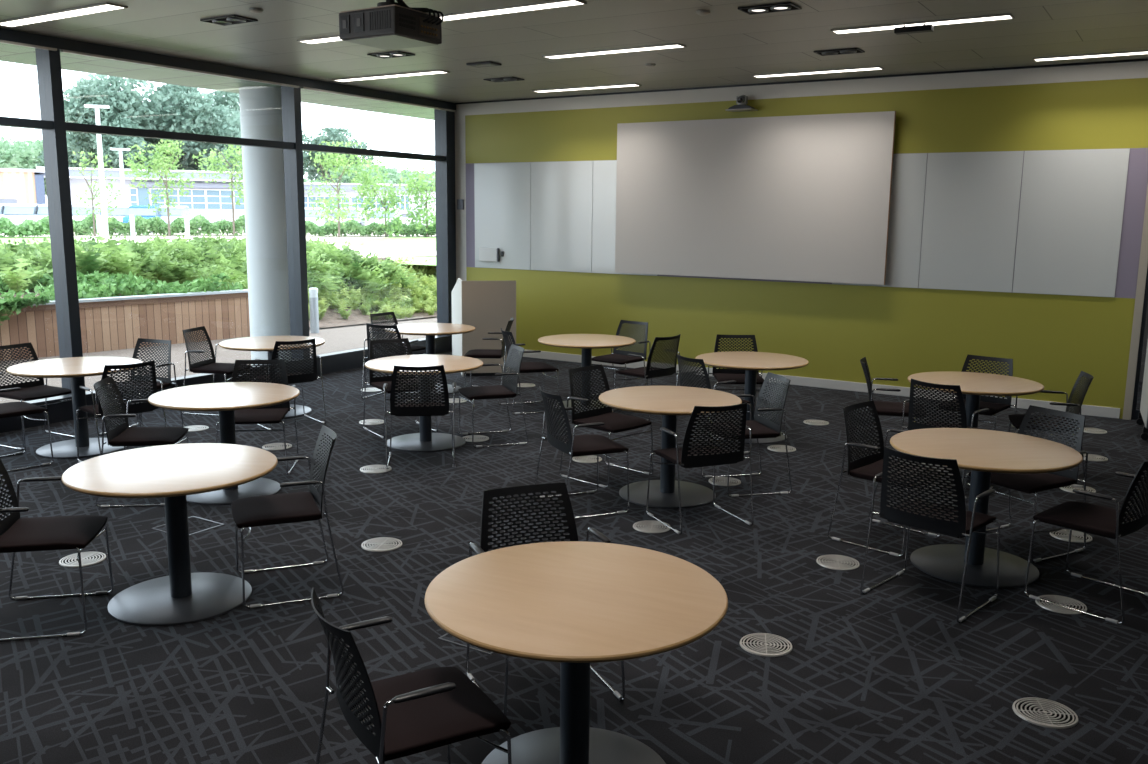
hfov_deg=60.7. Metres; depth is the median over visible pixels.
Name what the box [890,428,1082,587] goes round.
round table
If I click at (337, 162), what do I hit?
young tree
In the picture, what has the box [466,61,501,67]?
recessed light
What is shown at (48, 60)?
window
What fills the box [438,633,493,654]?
floor hatch
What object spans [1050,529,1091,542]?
floor vent
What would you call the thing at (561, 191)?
panel
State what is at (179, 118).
broadleaf tree
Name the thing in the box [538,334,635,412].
round table
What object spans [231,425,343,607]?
chair
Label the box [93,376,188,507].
chair
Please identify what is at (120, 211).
parked car
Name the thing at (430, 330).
round table
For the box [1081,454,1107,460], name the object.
floor vent
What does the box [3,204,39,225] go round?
parked car
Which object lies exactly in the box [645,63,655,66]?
sensor
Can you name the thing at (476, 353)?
chair
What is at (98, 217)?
bollard
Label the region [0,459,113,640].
chair
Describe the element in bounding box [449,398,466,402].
floor vent
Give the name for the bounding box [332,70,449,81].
recessed light
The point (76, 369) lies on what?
round table
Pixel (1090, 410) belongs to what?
baseboard
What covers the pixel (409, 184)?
young tree
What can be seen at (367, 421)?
floor vent
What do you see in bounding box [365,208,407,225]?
parked car
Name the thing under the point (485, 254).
control box
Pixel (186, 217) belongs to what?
bollard
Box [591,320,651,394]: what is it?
chair
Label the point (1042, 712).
floor vent
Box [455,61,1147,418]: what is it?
wall
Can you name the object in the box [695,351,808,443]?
round table
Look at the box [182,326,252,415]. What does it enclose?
chair
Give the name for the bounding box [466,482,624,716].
chair
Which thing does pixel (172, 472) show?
round table
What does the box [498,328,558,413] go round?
chair
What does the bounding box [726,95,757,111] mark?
camera
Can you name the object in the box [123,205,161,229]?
parked car
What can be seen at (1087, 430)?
floor vent
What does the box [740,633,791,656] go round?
floor vent
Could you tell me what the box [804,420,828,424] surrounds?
floor vent
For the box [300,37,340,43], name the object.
diffuser
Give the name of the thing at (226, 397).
round table
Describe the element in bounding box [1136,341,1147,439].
whiteboard
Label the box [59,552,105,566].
floor vent
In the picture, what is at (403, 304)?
shrub border
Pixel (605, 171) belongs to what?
panel
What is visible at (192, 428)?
floor vent
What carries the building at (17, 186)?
on the ground at (383, 252)
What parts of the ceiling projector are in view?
vent frame, vent frame, underside plate, socket panel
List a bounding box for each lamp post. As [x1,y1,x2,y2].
[84,104,109,236]
[110,148,129,204]
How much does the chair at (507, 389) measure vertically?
0.852 m
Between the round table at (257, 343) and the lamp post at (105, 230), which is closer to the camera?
the round table at (257, 343)
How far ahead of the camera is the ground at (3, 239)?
39.74 m
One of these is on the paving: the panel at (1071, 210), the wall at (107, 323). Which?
the wall at (107, 323)
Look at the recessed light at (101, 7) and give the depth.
8.02 m
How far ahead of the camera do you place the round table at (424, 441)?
8.76 m
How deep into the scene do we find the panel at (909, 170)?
11.14 m
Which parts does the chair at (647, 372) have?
frame, seat, backrest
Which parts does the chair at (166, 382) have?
frame, seat, backrest, frame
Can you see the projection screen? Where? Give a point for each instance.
(798, 197)
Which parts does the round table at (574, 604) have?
plate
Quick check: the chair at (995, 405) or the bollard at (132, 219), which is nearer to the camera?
the chair at (995, 405)
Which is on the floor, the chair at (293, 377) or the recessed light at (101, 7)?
the chair at (293, 377)
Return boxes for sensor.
[249,8,263,13]
[457,199,463,209]
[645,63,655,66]
[696,10,709,15]
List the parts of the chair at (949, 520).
frame, backrest, seat, frame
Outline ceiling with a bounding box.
[0,0,1147,102]
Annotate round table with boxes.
[7,356,142,457]
[61,443,277,625]
[148,382,299,504]
[219,336,324,417]
[365,354,482,451]
[385,323,474,394]
[425,541,727,763]
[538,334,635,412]
[599,386,741,507]
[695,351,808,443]
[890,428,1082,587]
[907,371,1043,478]
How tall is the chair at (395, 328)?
0.852 m
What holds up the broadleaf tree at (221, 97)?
on the ground at (383, 252)
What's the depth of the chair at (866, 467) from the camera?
6.35 m
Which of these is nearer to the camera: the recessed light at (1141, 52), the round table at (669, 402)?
the round table at (669, 402)
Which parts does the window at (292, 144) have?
head frame, sill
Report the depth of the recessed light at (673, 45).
9.53 m
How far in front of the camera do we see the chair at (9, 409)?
7.90 m
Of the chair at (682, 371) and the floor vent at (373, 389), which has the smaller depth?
the chair at (682, 371)
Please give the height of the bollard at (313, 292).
0.780 m
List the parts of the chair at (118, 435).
backrest, frame, seat, frame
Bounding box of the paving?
[0,316,436,402]
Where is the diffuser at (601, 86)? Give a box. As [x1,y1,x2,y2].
[535,85,637,91]
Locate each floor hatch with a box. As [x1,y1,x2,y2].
[151,516,223,535]
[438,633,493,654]
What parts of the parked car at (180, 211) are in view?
roof panel, cabin glass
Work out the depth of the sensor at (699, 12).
7.64 m
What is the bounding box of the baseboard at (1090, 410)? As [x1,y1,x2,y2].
[519,349,1119,418]
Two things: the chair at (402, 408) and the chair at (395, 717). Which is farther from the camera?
the chair at (402, 408)
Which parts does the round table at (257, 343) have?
plate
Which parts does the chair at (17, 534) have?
backrest, frame, seat, frame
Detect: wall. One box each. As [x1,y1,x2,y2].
[0,289,249,360]
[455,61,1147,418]
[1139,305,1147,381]
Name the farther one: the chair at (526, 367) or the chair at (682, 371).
the chair at (526, 367)
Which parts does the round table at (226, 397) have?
plate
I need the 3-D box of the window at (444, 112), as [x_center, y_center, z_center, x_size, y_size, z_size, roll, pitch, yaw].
[-2.623,-2.075,13.353,0.255,3.628,3.062,6,11,30]
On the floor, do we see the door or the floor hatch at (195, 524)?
the floor hatch at (195, 524)
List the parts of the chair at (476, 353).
seat, frame, backrest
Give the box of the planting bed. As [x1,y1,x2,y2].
[0,255,436,327]
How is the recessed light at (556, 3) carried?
in the ceiling
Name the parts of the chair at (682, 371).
backrest, frame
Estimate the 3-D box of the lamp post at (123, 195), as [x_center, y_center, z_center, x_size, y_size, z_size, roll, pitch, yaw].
[-25.529,-10.857,55.457,1.000,4.632,0.300,-3,10,-18]
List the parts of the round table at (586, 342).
plate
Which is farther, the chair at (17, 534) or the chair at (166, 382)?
the chair at (166, 382)
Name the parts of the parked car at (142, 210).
cabin glass, roof panel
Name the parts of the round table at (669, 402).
plate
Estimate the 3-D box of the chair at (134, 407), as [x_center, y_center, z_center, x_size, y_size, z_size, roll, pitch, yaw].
[-3.710,0.236,8.020,0.562,0.852,0.593,10,13,42]
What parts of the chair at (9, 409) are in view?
frame, seat, frame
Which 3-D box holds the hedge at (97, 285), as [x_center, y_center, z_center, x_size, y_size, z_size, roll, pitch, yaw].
[-10.499,-1.076,14.188,5.575,1.158,10.247,8,12,38]
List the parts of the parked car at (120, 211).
cabin glass, roof panel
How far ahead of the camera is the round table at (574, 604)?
3.48 m
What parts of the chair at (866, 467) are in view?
backrest, frame, seat, frame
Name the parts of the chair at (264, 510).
seat, frame, frame, backrest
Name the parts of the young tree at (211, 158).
crown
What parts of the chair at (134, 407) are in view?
frame, seat, backrest, frame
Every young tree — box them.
[72,151,122,235]
[123,139,194,235]
[191,143,243,235]
[304,141,400,237]
[351,171,422,236]
[379,162,435,236]
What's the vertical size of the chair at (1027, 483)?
0.852 m
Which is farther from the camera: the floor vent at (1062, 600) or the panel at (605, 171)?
the panel at (605, 171)
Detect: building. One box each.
[0,168,45,204]
[36,167,244,228]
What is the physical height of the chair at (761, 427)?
0.852 m
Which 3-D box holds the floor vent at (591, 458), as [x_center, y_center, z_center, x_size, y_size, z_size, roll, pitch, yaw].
[0.111,0.652,8.318,0.252,0.008,0.252,7,11,32]
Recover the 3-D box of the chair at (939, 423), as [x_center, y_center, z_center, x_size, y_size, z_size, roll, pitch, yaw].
[2.858,0.394,7.505,0.562,0.852,0.593,-8,13,-40]
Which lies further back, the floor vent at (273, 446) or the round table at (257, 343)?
the round table at (257, 343)
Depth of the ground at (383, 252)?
44.56 m
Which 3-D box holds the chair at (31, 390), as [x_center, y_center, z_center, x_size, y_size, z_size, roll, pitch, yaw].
[-4.822,0.108,8.696,0.562,0.852,0.593,6,11,28]
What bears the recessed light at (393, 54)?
in the ceiling
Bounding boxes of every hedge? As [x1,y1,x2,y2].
[0,216,49,237]
[0,231,425,296]
[0,267,243,324]
[73,213,245,235]
[305,218,435,236]
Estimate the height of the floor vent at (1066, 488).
0.008 m
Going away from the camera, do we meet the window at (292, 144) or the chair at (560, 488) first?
the chair at (560, 488)
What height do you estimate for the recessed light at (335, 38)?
0.014 m
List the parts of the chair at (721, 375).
backrest, seat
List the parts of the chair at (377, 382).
frame, backrest, seat, frame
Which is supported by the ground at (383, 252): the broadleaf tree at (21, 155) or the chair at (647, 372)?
the broadleaf tree at (21, 155)
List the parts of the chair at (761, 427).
frame, seat, frame, backrest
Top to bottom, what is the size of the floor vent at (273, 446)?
0.008 m
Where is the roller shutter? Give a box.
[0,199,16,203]
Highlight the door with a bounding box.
[1122,185,1147,419]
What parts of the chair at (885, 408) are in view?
backrest, frame, frame, seat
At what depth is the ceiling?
8.88 m
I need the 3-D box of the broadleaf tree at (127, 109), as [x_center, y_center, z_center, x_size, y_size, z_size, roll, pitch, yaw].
[-35.126,-17.586,75.199,7.487,11.268,10.621,-3,10,-22]
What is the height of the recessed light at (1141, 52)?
0.014 m
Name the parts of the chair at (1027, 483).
frame, seat, backrest, frame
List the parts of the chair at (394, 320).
backrest, seat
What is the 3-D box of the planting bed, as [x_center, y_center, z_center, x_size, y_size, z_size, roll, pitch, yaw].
[-7.559,-1.824,20.070,8.086,0.858,35.214,8,12,38]
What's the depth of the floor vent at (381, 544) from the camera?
6.12 m
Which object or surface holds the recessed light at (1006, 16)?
in the ceiling
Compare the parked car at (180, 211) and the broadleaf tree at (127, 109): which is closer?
the parked car at (180, 211)
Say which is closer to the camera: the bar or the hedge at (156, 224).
the bar
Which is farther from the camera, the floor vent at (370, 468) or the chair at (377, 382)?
the chair at (377, 382)
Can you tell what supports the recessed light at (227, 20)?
in the ceiling
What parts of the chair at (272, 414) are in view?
frame, backrest, seat, frame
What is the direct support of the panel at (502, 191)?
attached to the wall at (901, 332)
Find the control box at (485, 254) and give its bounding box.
[479,247,502,261]
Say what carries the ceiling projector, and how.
hanging from the ceiling
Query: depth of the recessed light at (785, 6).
7.49 m
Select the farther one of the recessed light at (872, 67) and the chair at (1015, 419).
the recessed light at (872, 67)
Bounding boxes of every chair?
[0,342,74,449]
[0,387,53,471]
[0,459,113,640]
[76,360,166,461]
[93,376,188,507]
[95,338,183,434]
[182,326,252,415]
[216,360,298,474]
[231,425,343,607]
[252,338,325,429]
[311,587,511,763]
[361,323,418,400]
[363,338,437,438]
[366,311,425,385]
[383,365,455,468]
[458,344,527,447]
[464,317,513,386]
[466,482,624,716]
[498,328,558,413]
[533,386,628,518]
[559,364,652,487]
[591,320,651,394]
[613,334,680,420]
[646,402,753,534]
[676,354,750,453]
[701,372,791,496]
[707,334,767,420]
[828,400,944,556]
[858,357,925,465]
[860,446,999,622]
[897,378,992,498]
[934,354,1017,432]
[964,405,1087,562]
[1008,371,1093,487]
[1024,461,1147,623]
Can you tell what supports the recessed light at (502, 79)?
in the ceiling
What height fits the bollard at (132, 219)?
1.000 m
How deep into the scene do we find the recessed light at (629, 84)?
12.35 m
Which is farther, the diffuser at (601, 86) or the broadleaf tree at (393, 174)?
the broadleaf tree at (393, 174)
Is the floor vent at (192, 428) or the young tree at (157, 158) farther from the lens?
the young tree at (157, 158)
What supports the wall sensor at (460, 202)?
attached to the wall at (901, 332)
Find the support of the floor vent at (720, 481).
in the floor
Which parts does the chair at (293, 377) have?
frame, seat, backrest, frame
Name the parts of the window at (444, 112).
head frame, sill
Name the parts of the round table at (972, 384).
plate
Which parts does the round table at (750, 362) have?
plate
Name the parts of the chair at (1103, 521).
frame, seat, frame, backrest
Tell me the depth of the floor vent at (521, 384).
11.84 m
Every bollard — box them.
[96,215,101,235]
[129,215,135,235]
[184,215,189,236]
[309,288,318,332]
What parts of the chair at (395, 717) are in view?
backrest, frame, seat, frame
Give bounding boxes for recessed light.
[0,2,127,26]
[200,15,257,25]
[297,35,342,43]
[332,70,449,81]
[367,51,414,58]
[436,0,586,21]
[466,61,501,67]
[484,77,523,81]
[532,83,641,92]
[542,43,686,58]
[738,2,801,14]
[752,66,883,77]
[814,48,864,55]
[831,13,1014,34]
[1033,50,1147,61]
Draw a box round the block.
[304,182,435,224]
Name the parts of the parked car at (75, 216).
roof panel, cabin glass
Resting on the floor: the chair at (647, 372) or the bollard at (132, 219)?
the chair at (647, 372)
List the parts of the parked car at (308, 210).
roof panel, cabin glass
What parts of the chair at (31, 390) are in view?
frame, backrest, seat, frame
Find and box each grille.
[369,10,390,30]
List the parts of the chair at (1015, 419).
frame, seat, frame, backrest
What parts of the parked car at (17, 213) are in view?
cabin glass, roof panel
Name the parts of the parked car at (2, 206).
cabin glass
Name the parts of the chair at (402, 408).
frame, backrest, seat, frame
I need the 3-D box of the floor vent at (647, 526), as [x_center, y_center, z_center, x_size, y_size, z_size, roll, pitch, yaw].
[0.518,0.963,6.531,0.252,0.008,0.252,7,11,32]
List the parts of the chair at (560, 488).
frame, backrest, frame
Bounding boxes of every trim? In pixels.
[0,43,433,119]
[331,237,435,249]
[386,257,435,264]
[455,58,1147,104]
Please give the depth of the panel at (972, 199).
10.77 m
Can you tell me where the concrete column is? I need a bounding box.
[239,86,290,364]
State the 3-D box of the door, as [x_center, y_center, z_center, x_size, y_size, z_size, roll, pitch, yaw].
[6.248,-0.999,9.778,1.080,2.900,0.170,7,11,32]
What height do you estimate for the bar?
0.063 m
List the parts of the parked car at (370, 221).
cabin glass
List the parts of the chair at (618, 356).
seat, backrest, frame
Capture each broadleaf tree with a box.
[0,136,78,181]
[36,84,239,183]
[63,73,168,169]
[153,90,241,171]
[302,127,375,182]
[304,164,434,191]
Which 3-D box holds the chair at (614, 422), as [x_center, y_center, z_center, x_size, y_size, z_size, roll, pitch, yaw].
[0.262,0.327,7.733,0.562,0.852,0.593,10,13,43]
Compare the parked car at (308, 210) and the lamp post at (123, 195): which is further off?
the parked car at (308, 210)
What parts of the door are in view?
rail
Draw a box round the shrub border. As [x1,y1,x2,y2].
[179,252,436,319]
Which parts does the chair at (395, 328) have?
frame, backrest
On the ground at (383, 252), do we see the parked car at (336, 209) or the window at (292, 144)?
the parked car at (336, 209)
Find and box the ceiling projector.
[339,0,443,49]
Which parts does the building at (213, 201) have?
glass door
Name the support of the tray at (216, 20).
on the recessed light at (227, 20)
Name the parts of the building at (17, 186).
dark panel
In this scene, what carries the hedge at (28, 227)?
on the ground at (3, 239)
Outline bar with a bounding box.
[894,23,933,34]
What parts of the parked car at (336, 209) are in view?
cabin glass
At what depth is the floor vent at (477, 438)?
9.02 m
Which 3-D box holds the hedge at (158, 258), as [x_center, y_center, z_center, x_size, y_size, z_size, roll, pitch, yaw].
[-9.505,-1.941,17.655,5.823,1.520,14.348,9,13,39]
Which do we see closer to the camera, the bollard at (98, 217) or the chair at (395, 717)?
the chair at (395, 717)
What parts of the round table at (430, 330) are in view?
plate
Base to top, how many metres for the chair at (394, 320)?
0.852 m
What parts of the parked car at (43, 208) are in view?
cabin glass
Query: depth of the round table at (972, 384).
8.02 m
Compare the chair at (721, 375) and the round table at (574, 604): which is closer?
the round table at (574, 604)
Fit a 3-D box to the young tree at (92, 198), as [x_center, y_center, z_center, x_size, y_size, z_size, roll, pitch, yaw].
[-22.441,-8.842,46.245,2.678,4.040,2.034,7,11,32]
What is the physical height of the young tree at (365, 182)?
3.462 m
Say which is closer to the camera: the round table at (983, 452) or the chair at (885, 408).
the round table at (983, 452)
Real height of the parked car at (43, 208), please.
1.485 m
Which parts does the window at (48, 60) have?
head frame, sill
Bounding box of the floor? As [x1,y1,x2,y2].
[0,351,1147,763]
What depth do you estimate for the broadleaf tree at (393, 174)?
92.53 m
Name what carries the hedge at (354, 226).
on the ground at (383, 252)
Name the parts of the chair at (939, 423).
frame, backrest, seat, frame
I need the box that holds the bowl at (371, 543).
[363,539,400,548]
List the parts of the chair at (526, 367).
backrest, frame, frame, seat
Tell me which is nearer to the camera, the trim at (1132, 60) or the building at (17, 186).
the trim at (1132, 60)
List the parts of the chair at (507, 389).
frame, seat, frame, backrest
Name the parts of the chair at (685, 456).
frame, seat, backrest, frame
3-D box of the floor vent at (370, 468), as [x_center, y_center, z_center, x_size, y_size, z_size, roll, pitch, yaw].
[-1.603,0.702,7.922,0.252,0.008,0.252,7,11,32]
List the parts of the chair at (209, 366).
backrest, frame, seat, frame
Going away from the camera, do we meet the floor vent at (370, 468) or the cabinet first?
the floor vent at (370, 468)
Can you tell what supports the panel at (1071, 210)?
attached to the wall at (901, 332)
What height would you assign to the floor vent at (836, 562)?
0.008 m
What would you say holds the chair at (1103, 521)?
on the floor
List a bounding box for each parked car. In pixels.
[0,204,5,217]
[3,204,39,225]
[35,204,73,220]
[72,205,115,231]
[107,205,131,221]
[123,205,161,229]
[153,206,197,231]
[305,207,331,225]
[329,208,365,225]
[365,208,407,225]
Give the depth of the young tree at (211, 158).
48.12 m
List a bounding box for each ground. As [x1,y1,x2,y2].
[0,229,435,257]
[0,237,84,245]
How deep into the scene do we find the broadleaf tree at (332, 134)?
98.74 m
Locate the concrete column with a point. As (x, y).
(260, 106)
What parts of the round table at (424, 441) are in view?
plate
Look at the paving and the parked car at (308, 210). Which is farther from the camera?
the parked car at (308, 210)
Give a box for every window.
[0,28,82,432]
[56,37,309,416]
[299,77,456,374]
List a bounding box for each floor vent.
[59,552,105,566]
[184,425,208,431]
[262,443,291,449]
[359,419,383,424]
[360,465,391,472]
[361,387,381,391]
[361,537,401,551]
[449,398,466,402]
[462,435,488,441]
[517,383,534,386]
[572,455,601,462]
[633,520,669,532]
[709,477,740,485]
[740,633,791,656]
[767,445,795,451]
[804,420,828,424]
[816,555,859,569]
[1012,697,1077,728]
[1035,595,1086,613]
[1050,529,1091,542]
[1060,484,1095,492]
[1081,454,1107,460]
[1084,428,1106,433]
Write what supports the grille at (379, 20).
attached to the ceiling projector
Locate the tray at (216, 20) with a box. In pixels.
[207,17,251,23]
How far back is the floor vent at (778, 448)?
8.76 m
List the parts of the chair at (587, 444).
backrest, frame, seat, frame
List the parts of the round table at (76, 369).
plate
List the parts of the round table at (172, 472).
plate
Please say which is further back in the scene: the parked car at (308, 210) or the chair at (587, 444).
the parked car at (308, 210)
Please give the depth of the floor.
5.09 m
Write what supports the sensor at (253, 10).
attached to the ceiling
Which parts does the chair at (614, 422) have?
frame, backrest, seat, frame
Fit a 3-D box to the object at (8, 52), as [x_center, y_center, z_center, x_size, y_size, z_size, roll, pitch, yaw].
[-4.626,-3.670,11.077,1.200,0.400,25.435,6,11,30]
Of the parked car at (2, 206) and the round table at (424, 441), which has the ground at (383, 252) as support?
the parked car at (2, 206)
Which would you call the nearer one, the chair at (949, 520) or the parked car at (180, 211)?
the chair at (949, 520)
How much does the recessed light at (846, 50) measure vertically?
0.021 m
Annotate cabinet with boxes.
[452,278,515,376]
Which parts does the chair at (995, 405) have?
seat, backrest, frame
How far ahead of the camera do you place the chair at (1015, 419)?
7.80 m
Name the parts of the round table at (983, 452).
plate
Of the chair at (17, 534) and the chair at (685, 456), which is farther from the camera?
the chair at (685, 456)
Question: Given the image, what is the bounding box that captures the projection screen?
[615,111,895,284]
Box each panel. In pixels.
[474,162,530,269]
[531,161,592,272]
[592,160,656,275]
[832,153,926,287]
[919,151,1023,291]
[1012,149,1129,296]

